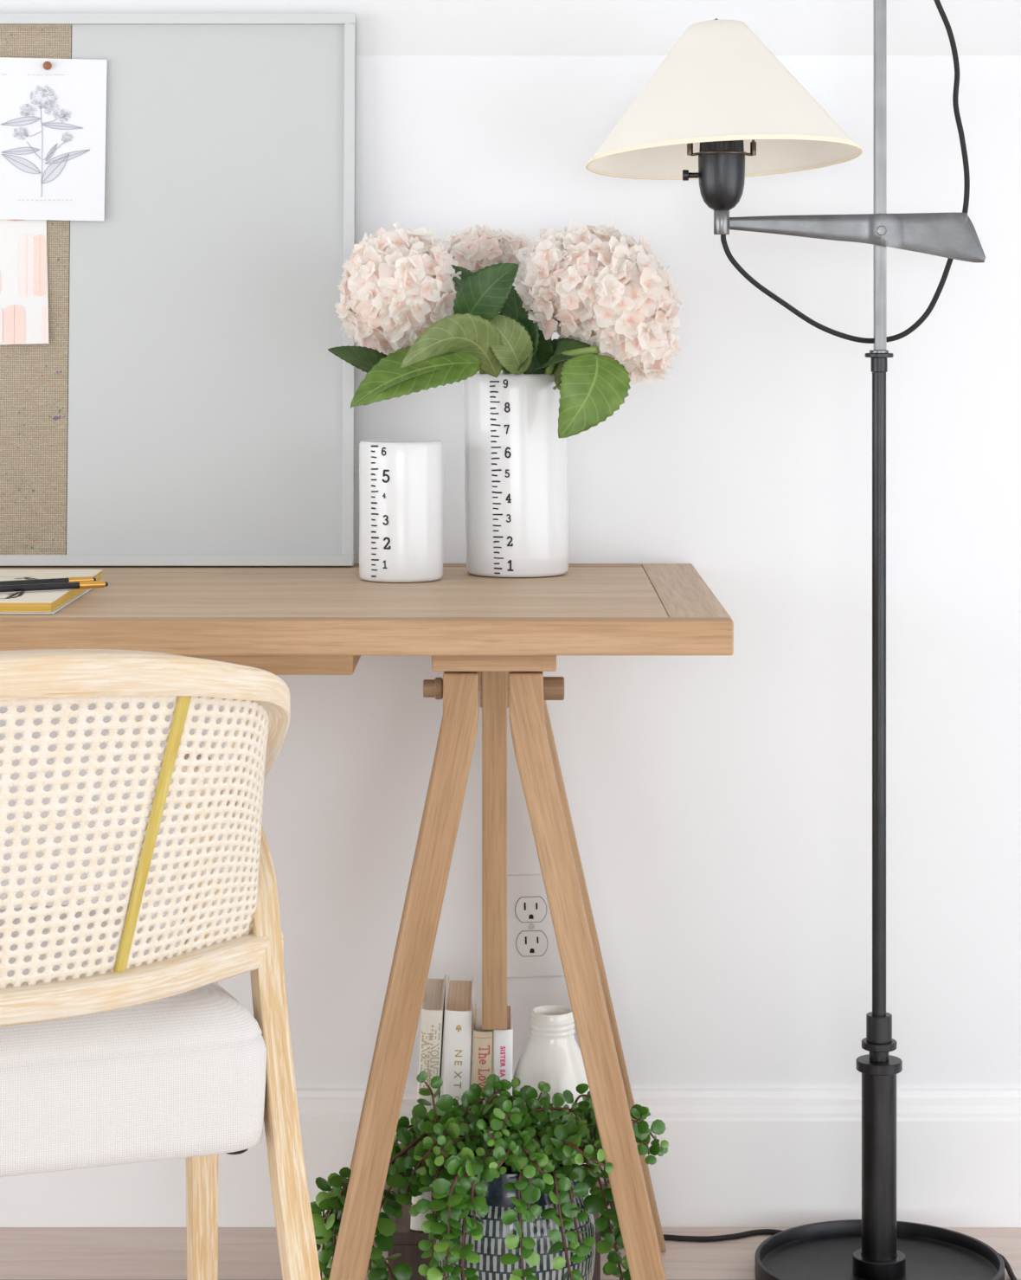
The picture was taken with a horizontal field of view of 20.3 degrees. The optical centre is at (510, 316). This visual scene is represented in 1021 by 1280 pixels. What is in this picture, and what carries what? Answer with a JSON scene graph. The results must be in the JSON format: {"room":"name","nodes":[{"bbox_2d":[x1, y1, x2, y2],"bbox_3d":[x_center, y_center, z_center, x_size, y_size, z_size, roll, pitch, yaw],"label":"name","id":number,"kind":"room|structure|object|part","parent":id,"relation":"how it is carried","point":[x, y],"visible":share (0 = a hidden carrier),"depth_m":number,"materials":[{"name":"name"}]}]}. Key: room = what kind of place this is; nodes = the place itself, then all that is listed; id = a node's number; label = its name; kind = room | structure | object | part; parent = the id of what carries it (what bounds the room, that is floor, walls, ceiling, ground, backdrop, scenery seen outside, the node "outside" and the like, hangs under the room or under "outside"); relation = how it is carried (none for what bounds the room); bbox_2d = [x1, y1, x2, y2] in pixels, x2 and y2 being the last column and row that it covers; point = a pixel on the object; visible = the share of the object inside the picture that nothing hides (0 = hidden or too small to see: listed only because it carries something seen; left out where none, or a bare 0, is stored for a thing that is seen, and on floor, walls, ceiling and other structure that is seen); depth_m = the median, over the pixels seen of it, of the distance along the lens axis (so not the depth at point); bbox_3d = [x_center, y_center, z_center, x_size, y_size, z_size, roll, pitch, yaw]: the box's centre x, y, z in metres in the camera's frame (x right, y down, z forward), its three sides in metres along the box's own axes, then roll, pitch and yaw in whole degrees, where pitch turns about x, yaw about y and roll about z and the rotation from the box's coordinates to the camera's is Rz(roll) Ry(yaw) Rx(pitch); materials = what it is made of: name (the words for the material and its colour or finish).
{"room":"home office","nodes":[
{"label":"home office","id":0,"kind":"room"},
{"bbox_2d":[0,55,1020,1087],"bbox_3d":[-0.250,-0.335,3.240,4.900,2.700,0.100,0,0,0],"label":"wall","id":1,"kind":"structure","parent":0,"point":[721,806],"depth_m":3.19,"materials":[{"name":"white paint"}]},
{"bbox_2d":[0,1087,1020,1227],"bbox_3d":[-0.250,0.940,3.182,4.700,0.151,0.016,0,0,0],"label":"baseboard","id":2,"kind":"structure","parent":1,"relation":"attached to","point":[735,1157],"depth_m":3.17,"materials":[{"name":"white paint"}]},
{"bbox_2d":[0,0,1020,55],"bbox_3d":[-0.250,-0.514,3.190,4.700,0.442,0.001,0,0,0],"label":"trim","id":3,"kind":"structure","parent":1,"relation":"attached to","point":[383,27],"depth_m":3.19,"materials":[{"name":"white paint"}]},
{"bbox_2d":[507,874,564,977],"bbox_3d":[0.024,0.682,3.187,0.073,0.117,0.006,0,0,0],"label":"wall outlet","id":4,"kind":"object","parent":1,"relation":"attached to","point":[532,948],"visible":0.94,"depth_m":3.19,"materials":[{"name":"white plastic"}]},
{"bbox_2d":[514,896,546,922],"bbox_3d":[0.023,0.663,3.186,0.036,0.030,0.001,0,0,0],"label":"receptacle","id":5,"kind":"object","parent":4,"relation":"attached to","point":[527,909],"depth_m":3.18,"materials":[{"name":"grey plastic"}]},
{"bbox_2d":[515,930,547,957],"bbox_3d":[0.024,0.701,3.186,0.036,0.030,0.001,0,0,0],"label":"receptacle","id":6,"kind":"object","parent":4,"relation":"attached to","point":[529,943],"depth_m":3.18,"materials":[{"name":"grey plastic"}]},
{"bbox_2d":[0,1227,1020,1279],"bbox_3d":[-0.250,1.045,-2.310,4.900,0.060,11.200,0,0,0],"label":"floor","id":7,"kind":"structure","parent":0,"point":[26,1253],"depth_m":3.08,"materials":[{"name":"brown wood"}]},
{"bbox_2d":[0,649,321,1279],"bbox_3d":[-0.471,0.631,2.340,0.578,0.768,0.578,0,0,-20],"label":"cane chair","id":8,"kind":"object","parent":7,"relation":"on","point":[120,1043],"visible":1,"depth_m":2.20,"materials":[{"name":"beige wicker"}]},
{"bbox_3d":[-0.488,0.597,2.389,0.469,0.126,0.472,0,0,-21],"label":"seat","id":9,"kind":"part","parent":8,"relation":"part of","materials":[{"name":"fabric"}]},
{"bbox_3d":[-0.405,0.391,2.169,0.484,0.236,0.179,0,0,-21],"label":"cane panel","id":10,"kind":"part","parent":8,"relation":"part of","materials":[{"name":"beige wicker"}]},
{"bbox_3d":[-0.415,0.517,2.194,0.528,0.025,0.165,0,0,-21],"label":"rail","id":11,"kind":"part","parent":8,"relation":"part of","materials":[{"name":"brown wood"}]},
{"bbox_3d":[-0.462,0.342,2.320,0.576,0.190,0.534,0,0,-21],"label":"rail","id":12,"kind":"part","parent":8,"relation":"part of","materials":[{"name":"brown wood"}]},
{"bbox_3d":[-0.288,0.724,2.637,0.030,0.582,0.031,0,0,-21],"label":"leg","id":13,"kind":"part","parent":8,"relation":"part of","materials":[{"name":"brown wood"}]},
{"bbox_3d":[-0.192,0.711,2.320,0.041,0.607,0.317,0,0,-24],"label":"leg","id":14,"kind":"part","parent":8,"relation":"part of","materials":[{"name":"brown wood"}]},
{"bbox_2d":[0,563,733,1279],"bbox_3d":[-0.609,0.645,2.881,1.622,0.740,0.598,0,0,0],"label":"desk","id":15,"kind":"object","parent":7,"relation":"on","point":[495,638],"visible":0.95,"depth_m":2.72,"materials":[{"name":"brown wood"}]},
{"bbox_2d":[0,569,104,614],"bbox_3d":[-0.542,0.269,2.797,0.240,0.012,0.329,0,0,0],"label":"notebook","id":16,"kind":"object","parent":15,"relation":"on","point":[38,601],"visible":0.83,"depth_m":2.71,"materials":[{"name":"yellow paper"}]},
{"bbox_2d":[0,576,96,585],"bbox_3d":[-0.491,0.259,2.760,0.190,0.007,0.009,0,0,-31],"label":"pencil","id":17,"kind":"object","parent":16,"relation":"on","point":[80,578],"visible":0.69,"depth_m":2.78,"materials":[{"name":"black paint"}]},
{"bbox_2d":[0,580,108,591],"bbox_3d":[-0.475,0.259,2.715,0.190,0.007,0.009,0,0,-28],"label":"pencil","id":18,"kind":"object","parent":16,"relation":"on","point":[91,584],"visible":1,"depth_m":2.73,"materials":[{"name":"black paint"}]},
{"bbox_2d":[0,12,356,566],"bbox_3d":[-0.698,-0.032,3.155,1.052,0.613,0.061,0,0,0],"label":"pinboard","id":19,"kind":"object","parent":15,"relation":"on","point":[187,402],"visible":0.93,"depth_m":3.15,"materials":[{"name":"grey"}]},
{"bbox_2d":[0,218,49,344],"bbox_3d":[-0.572,-0.041,3.151,0.124,0.148,0.014,0,0,0],"label":"print","id":20,"kind":"object","parent":19,"relation":"attached to","point":[23,255],"visible":1,"depth_m":3.15,"materials":[{"name":"white paper"}]},
{"bbox_3d":[-0.850,-0.031,3.159,0.722,0.588,0.049,0,0,0],"label":"burlap panel","id":21,"kind":"part","parent":19,"relation":"part of","materials":[{"name":"beige fabric"}]},
{"bbox_2d":[43,61,51,70],"bbox_3d":[-0.515,-0.279,3.163,0.010,0.010,0.010,0,0,0],"label":"pin","id":22,"kind":"object","parent":19,"relation":"attached to","point":[47,65],"visible":1,"depth_m":3.16,"materials":[{"name":"brown plastic"}]},
{"bbox_2d":[0,57,107,221],"bbox_3d":[-0.515,-0.197,3.159,0.132,0.183,0.016,0,0,0],"label":"print","id":23,"kind":"object","parent":19,"relation":"attached to","point":[53,120],"visible":1,"depth_m":3.16,"materials":[{"name":"white paper"}]},
{"bbox_3d":[-0.609,0.291,3.157,1.510,0.032,0.046,0,0,0],"label":"rail","id":24,"kind":"part","parent":15,"relation":"part of","materials":[{"name":"brown wood"}]},
{"bbox_3d":[-0.609,0.292,2.873,1.510,0.032,0.522,0,0,0],"label":"panel","id":25,"kind":"part","parent":15,"relation":"part of","materials":[{"name":"brown wood"}]},
{"bbox_3d":[-0.609,0.291,2.597,1.622,0.032,0.030,0,0,0],"label":"rail","id":26,"kind":"part","parent":15,"relation":"part of","materials":[{"name":"brown wood"}]},
{"bbox_2d":[359,439,443,582],"bbox_3d":[-0.115,0.203,2.986,0.088,0.145,0.088,0,0,0],"label":"vase","id":27,"kind":"object","parent":15,"relation":"on","point":[401,481],"visible":1,"depth_m":2.95,"materials":[{"name":"white ceramic"}]},
{"bbox_3d":[-0.112,0.678,2.740,0.162,0.675,0.046,0,0,0],"label":"leg","id":28,"kind":"part","parent":15,"relation":"part of","materials":[{"name":"brown wood"}]},
{"bbox_3d":[-0.112,0.678,3.111,0.162,0.675,0.046,0,0,0],"label":"leg","id":29,"kind":"part","parent":15,"relation":"part of","materials":[{"name":"brown wood"}]},
{"bbox_3d":[-0.016,0.530,2.918,0.025,0.392,0.042,0,0,0],"label":"post","id":30,"kind":"part","parent":15,"relation":"part of","materials":[{"name":"brown wood"}]},
{"bbox_2d":[463,372,568,577],"bbox_3d":[0.006,0.168,3.052,0.113,0.214,0.111,0,0,0],"label":"vase","id":31,"kind":"object","parent":15,"relation":"on","point":[516,475],"visible":1,"depth_m":3.00,"materials":[{"name":"white ceramic"}]},
{"bbox_2d":[328,222,533,407],"bbox_3d":[-0.083,0.073,2.977,0.214,0.346,0.175,0,0,0],"label":"hydrangea","id":32,"kind":"object","parent":31,"relation":"in","point":[401,292],"visible":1,"depth_m":2.96,"materials":[{"name":"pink plant"}]},
{"bbox_2d":[442,224,540,374],"bbox_3d":[-0.024,0.072,3.046,0.116,0.347,0.202,0,0,0],"label":"hydrangea","id":33,"kind":"object","parent":31,"relation":"in","point":[488,263],"visible":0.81,"depth_m":3.01,"materials":[{"name":"green plant"}]},
{"bbox_2d":[514,219,682,438],"bbox_3d":[0.091,0.071,3.002,0.184,0.348,0.155,0,0,0],"label":"hydrangea","id":34,"kind":"object","parent":31,"relation":"in","point":[607,298],"visible":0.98,"depth_m":2.96,"materials":[{"name":"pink plant"}]},
{"bbox_3d":[0.060,0.049,2.987,0.019,0.037,0.084,0,0,-40],"label":"stem","id":35,"kind":"part","parent":34,"relation":"part of","materials":[{"name":"green plant"}]},
{"bbox_3d":[0.084,0.678,2.740,0.170,0.675,0.046,0,0,0],"label":"leg","id":36,"kind":"part","parent":15,"relation":"part of","materials":[{"name":"brown wood"}]},
{"bbox_3d":[0.084,0.678,3.111,0.170,0.675,0.046,0,0,0],"label":"leg","id":37,"kind":"part","parent":15,"relation":"part of","materials":[{"name":"brown wood"}]},
{"bbox_2d":[387,1183,601,1279],"bbox_3d":[-0.017,0.974,2.985,0.218,0.082,0.170,0,0,0],"label":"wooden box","id":38,"kind":"object","parent":7,"relation":"on","point":[406,1240],"visible":0.16,"depth_m":2.90,"materials":[{"name":"brown wood"}]},
{"bbox_2d":[410,974,446,1230],"bbox_3d":[-0.086,0.820,2.983,0.034,0.226,0.161,0,0,0],"label":"book","id":39,"kind":"object","parent":38,"relation":"on","point":[433,1009],"visible":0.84,"depth_m":2.90,"materials":[{"name":"white paper"}]},
{"bbox_2d":[442,975,474,1106],"bbox_3d":[-0.057,0.820,2.981,0.036,0.225,0.156,0,0,0],"label":"book","id":40,"kind":"object","parent":38,"relation":"on","point":[459,997],"visible":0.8,"depth_m":2.90,"materials":[{"name":"white paper"}]},
{"bbox_2d":[471,1003,493,1104],"bbox_3d":[-0.030,0.831,2.962,0.025,0.204,0.119,0,0,0],"label":"book","id":41,"kind":"object","parent":38,"relation":"on","point":[482,1039],"visible":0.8,"depth_m":2.90,"materials":[{"name":"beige paper"}]},
{"bbox_3d":[-0.017,0.939,2.985,0.218,0.012,0.170,0,0,0],"label":"lid","id":42,"kind":"part","parent":38,"relation":"part of","materials":[{"name":"brown wood"}]},
{"bbox_2d":[493,1001,513,1095],"bbox_3d":[-0.009,0.830,2.964,0.022,0.205,0.123,0,0,0],"label":"book","id":43,"kind":"object","parent":38,"relation":"on","point":[503,1039],"visible":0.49,"depth_m":2.90,"materials":[{"name":"white paper"}]},
{"bbox_2d":[512,1005,591,1195],"bbox_3d":[0.044,0.829,2.975,0.087,0.209,0.087,0,0,0],"label":"ceramic jar","id":44,"kind":"object","parent":38,"relation":"on","point":[551,1055],"visible":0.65,"depth_m":2.95,"materials":[{"name":"white ceramic"}]},
{"bbox_2d":[432,1163,596,1279],"bbox_3d":[0.004,0.921,2.812,0.161,0.188,0.161,0,0,0],"label":"plant pot","id":45,"kind":"object","parent":7,"relation":"on","point":[492,1247],"visible":0.18,"depth_m":2.74,"materials":[{"name":"ceramic"}]},
{"bbox_2d":[310,1070,668,1279],"bbox_3d":[-0.016,0.860,2.811,0.303,0.246,0.266,0,0,36],"label":"succulent","id":46,"kind":"object","parent":45,"relation":"in","point":[472,1141],"visible":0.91,"depth_m":2.76,"materials":[{"name":"green plant"}]},
{"bbox_3d":[-0.156,0.871,2.803,0.058,0.063,0.007,0,0,-11],"label":"stem","id":47,"kind":"part","parent":46,"relation":"part of","materials":[{"name":"green plant"}]},
{"bbox_3d":[-0.138,0.883,2.792,0.075,0.120,0.006,0,0,-10],"label":"stem","id":48,"kind":"part","parent":46,"relation":"part of","materials":[{"name":"green plant"}]},
{"bbox_3d":[-0.111,0.878,2.800,0.154,0.151,0.024,0,0,0],"label":"stem","id":49,"kind":"part","parent":46,"relation":"part of","materials":[{"name":"green plant"}]},
{"bbox_3d":[-0.127,0.946,2.820,0.024,0.052,0.003,0,0,0],"label":"stem","id":50,"kind":"part","parent":46,"relation":"part of","materials":[{"name":"plant"}]},
{"bbox_3d":[-0.088,0.892,2.817,0.104,0.155,0.008,0,0,-7],"label":"stem","id":51,"kind":"part","parent":46,"relation":"part of","materials":[{"name":"green plant"}]},
{"bbox_3d":[-0.107,0.880,2.830,0.129,0.156,0.003,0,0,0],"label":"stem","id":52,"kind":"part","parent":46,"relation":"part of","materials":[{"name":"plant"}]},
{"bbox_3d":[-0.038,0.826,2.813,0.140,0.037,0.013,0,0,3],"label":"stem","id":53,"kind":"part","parent":46,"relation":"part of","materials":[{"name":"plant"}]},
{"bbox_3d":[-0.072,0.841,2.788,0.064,0.053,0.006,0,0,-19],"label":"stem","id":54,"kind":"part","parent":46,"relation":"part of","materials":[{"name":"green plant"}]},
{"bbox_3d":[-0.070,0.785,2.783,0.028,0.076,0.006,0,0,-24],"label":"stem","id":55,"kind":"part","parent":46,"relation":"part of","materials":[{"name":"brown plant"}]},
{"bbox_3d":[-0.065,0.874,2.755,0.010,0.103,0.076,0,0,17],"label":"stem","id":56,"kind":"part","parent":46,"relation":"part of","materials":[{"name":"green plant"}]},
{"bbox_3d":[-0.050,0.818,2.786,0.069,0.052,0.090,0,0,0],"label":"stem","id":57,"kind":"part","parent":46,"relation":"part of","materials":[{"name":"plant"}]},
{"bbox_3d":[-0.045,0.881,2.731,0.009,0.133,0.073,0,0,25],"label":"stem","id":58,"kind":"part","parent":46,"relation":"part of","materials":[{"name":"green plant"}]},
{"bbox_3d":[-0.032,0.820,2.788,0.072,0.048,0.112,0,0,0],"label":"stem","id":59,"kind":"part","parent":46,"relation":"part of","materials":[{"name":"plant"}]},
{"bbox_3d":[-0.041,0.880,2.735,0.005,0.136,0.073,0,0,7],"label":"stem","id":60,"kind":"part","parent":46,"relation":"part of","materials":[{"name":"plant"}]},
{"bbox_3d":[-0.029,0.843,2.733,0.007,0.048,0.057,0,0,12],"label":"stem","id":61,"kind":"part","parent":46,"relation":"part of","materials":[{"name":"green plant"}]},
{"bbox_3d":[-0.026,0.790,2.800,0.053,0.070,0.003,0,0,0],"label":"stem","id":62,"kind":"part","parent":46,"relation":"part of","materials":[{"name":"plant"}]},
{"bbox_3d":[0.005,0.823,2.775,0.066,0.043,0.066,0,0,0],"label":"stem","id":63,"kind":"part","parent":46,"relation":"part of","materials":[{"name":"plant"}]},
{"bbox_3d":[-0.019,0.784,2.795,0.023,0.057,0.013,0,0,0],"label":"stem","id":64,"kind":"part","parent":46,"relation":"part of","materials":[{"name":"plant"}]},
{"bbox_3d":[-0.012,0.812,2.752,0.025,0.063,0.052,0,0,0],"label":"stem","id":65,"kind":"part","parent":46,"relation":"part of","materials":[{"name":"plant"}]},
{"bbox_3d":[0.002,0.821,2.744,0.031,0.047,0.083,0,0,0],"label":"stem","id":66,"kind":"part","parent":46,"relation":"part of","materials":[{"name":"plant"}]},
{"bbox_3d":[-0.009,0.806,2.774,0.013,0.075,0.070,0,0,-6],"label":"stem","id":67,"kind":"part","parent":46,"relation":"part of","materials":[{"name":"plant"}]},
{"bbox_3d":[0.011,0.873,2.735,0.009,0.116,0.072,0,0,0],"label":"stem","id":68,"kind":"part","parent":46,"relation":"part of","materials":[{"name":"green plant"}]},
{"bbox_3d":[0.010,0.820,2.753,0.013,0.047,0.062,0,0,-20],"label":"stem","id":69,"kind":"part","parent":46,"relation":"part of","materials":[{"name":"plant"}]},
{"bbox_3d":[0.018,0.834,2.740,0.004,0.033,0.061,0,0,1],"label":"stem","id":70,"kind":"part","parent":46,"relation":"part of","materials":[{"name":"plant"}]},
{"bbox_3d":[0.005,0.821,2.770,0.013,0.046,0.121,0,0,-26],"label":"stem","id":71,"kind":"part","parent":46,"relation":"part of","materials":[{"name":"plant"}]},
{"bbox_3d":[0.026,0.819,2.800,0.009,0.051,0.075,0,0,-3],"label":"stem","id":72,"kind":"part","parent":46,"relation":"part of","materials":[{"name":"plant"}]},
{"bbox_3d":[0.029,0.808,2.785,0.078,0.071,0.026,0,0,0],"label":"stem","id":73,"kind":"part","parent":46,"relation":"part of","materials":[{"name":"plant"}]},
{"bbox_3d":[0.039,0.819,2.776,0.100,0.051,0.080,0,0,0],"label":"stem","id":74,"kind":"part","parent":46,"relation":"part of","materials":[{"name":"plant"}]},
{"bbox_3d":[0.046,0.878,2.738,0.014,0.112,0.064,0,0,-17],"label":"stem","id":75,"kind":"part","parent":46,"relation":"part of","materials":[{"name":"green plant"}]},
{"bbox_3d":[0.057,0.857,2.749,0.008,0.061,0.063,0,0,-15],"label":"stem","id":76,"kind":"part","parent":46,"relation":"part of","materials":[{"name":"green plant"}]},
{"bbox_3d":[0.053,0.818,2.744,0.075,0.053,0.078,0,0,0],"label":"stem","id":77,"kind":"part","parent":46,"relation":"part of","materials":[{"name":"plant"}]},
{"bbox_3d":[0.064,0.799,2.820,0.044,0.057,0.003,0,0,0],"label":"stem","id":78,"kind":"part","parent":46,"relation":"part of","materials":[{"name":"plant"}]},
{"bbox_3d":[0.074,0.804,2.830,0.046,0.045,0.003,0,0,0],"label":"stem","id":79,"kind":"part","parent":46,"relation":"part of","materials":[{"name":"plant"}]},
{"bbox_3d":[0.084,0.887,2.777,0.056,0.120,0.010,0,0,20],"label":"stem","id":80,"kind":"part","parent":46,"relation":"part of","materials":[{"name":"green plant"}]},
{"bbox_3d":[0.083,0.897,2.800,0.056,0.136,0.003,0,0,0],"label":"stem","id":81,"kind":"part","parent":46,"relation":"part of","materials":[{"name":"green plant"}]},
{"bbox_3d":[0.095,0.807,2.815,0.072,0.035,0.014,0,0,0],"label":"stem","id":82,"kind":"part","parent":46,"relation":"part of","materials":[{"name":"plant"}]},
{"bbox_3d":[0.096,0.823,2.818,0.084,0.015,0.008,0,0,-7],"label":"stem","id":83,"kind":"part","parent":46,"relation":"part of","materials":[{"name":"plant"}]},
{"bbox_3d":[0.099,0.811,2.828,0.099,0.028,0.009,0,0,-6],"label":"stem","id":84,"kind":"part","parent":46,"relation":"part of","materials":[{"name":"plant"}]},
{"bbox_2d":[585,0,1017,1279],"bbox_3d":[0.280,0.235,3.003,0.522,1.559,0.325,0,0,0],"label":"floor lamp","id":85,"kind":"object","parent":7,"relation":"on","point":[720,110],"visible":0.98,"depth_m":2.99,"materials":[{"name":"black metal"}]},
{"bbox_3d":[0.189,-0.148,2.985,0.016,0.012,0.012,0,0,0],"label":"switch knob","id":86,"kind":"part","parent":85,"relation":"part of","materials":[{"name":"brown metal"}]},
{"bbox_3d":[0.160,1.012,3.140,0.283,0.006,0.035,0,0,3],"label":"power cord","id":87,"kind":"part","parent":85,"relation":"part of","materials":[{"name":"black plastic"}]},
{"bbox_2d":[698,140,745,210],"bbox_3d":[0.221,-0.154,2.985,0.049,0.085,0.049,0,0,0],"label":"socket","id":88,"kind":"object","parent":85,"relation":"attached to","point":[721,164],"depth_m":2.97,"materials":[{"name":"black metal"}]},
{"bbox_3d":[0.224,-0.231,2.985,0.288,0.160,0.287,0,0,0],"label":"lamp shade","id":89,"kind":"part","parent":85,"relation":"part of","materials":[{"name":"white fabric"}]},
{"bbox_3d":[0.352,-0.226,3.002,0.264,0.509,0.026,0,0,-3],"label":"lamp cord","id":90,"kind":"part","parent":85,"relation":"part of","materials":[{"name":"black plastic"}]},
{"bbox_3d":[0.364,-0.083,2.987,0.269,0.053,0.011,0,0,0],"label":"swing arm","id":91,"kind":"part","parent":85,"relation":"part of","materials":[{"name":"metal"}]},
{"bbox_3d":[0.389,1.004,3.000,0.261,0.023,0.261,0,0,0],"label":"dish","id":92,"kind":"part","parent":85,"relation":"part of","materials":[{"name":"black metal"}]},
{"bbox_3d":[0.529,1.008,2.986,0.016,0.013,0.152,0,0,-11],"label":"power cord","id":93,"kind":"part","parent":85,"relation":"part of","materials":[{"name":"black plastic"}]}
]}

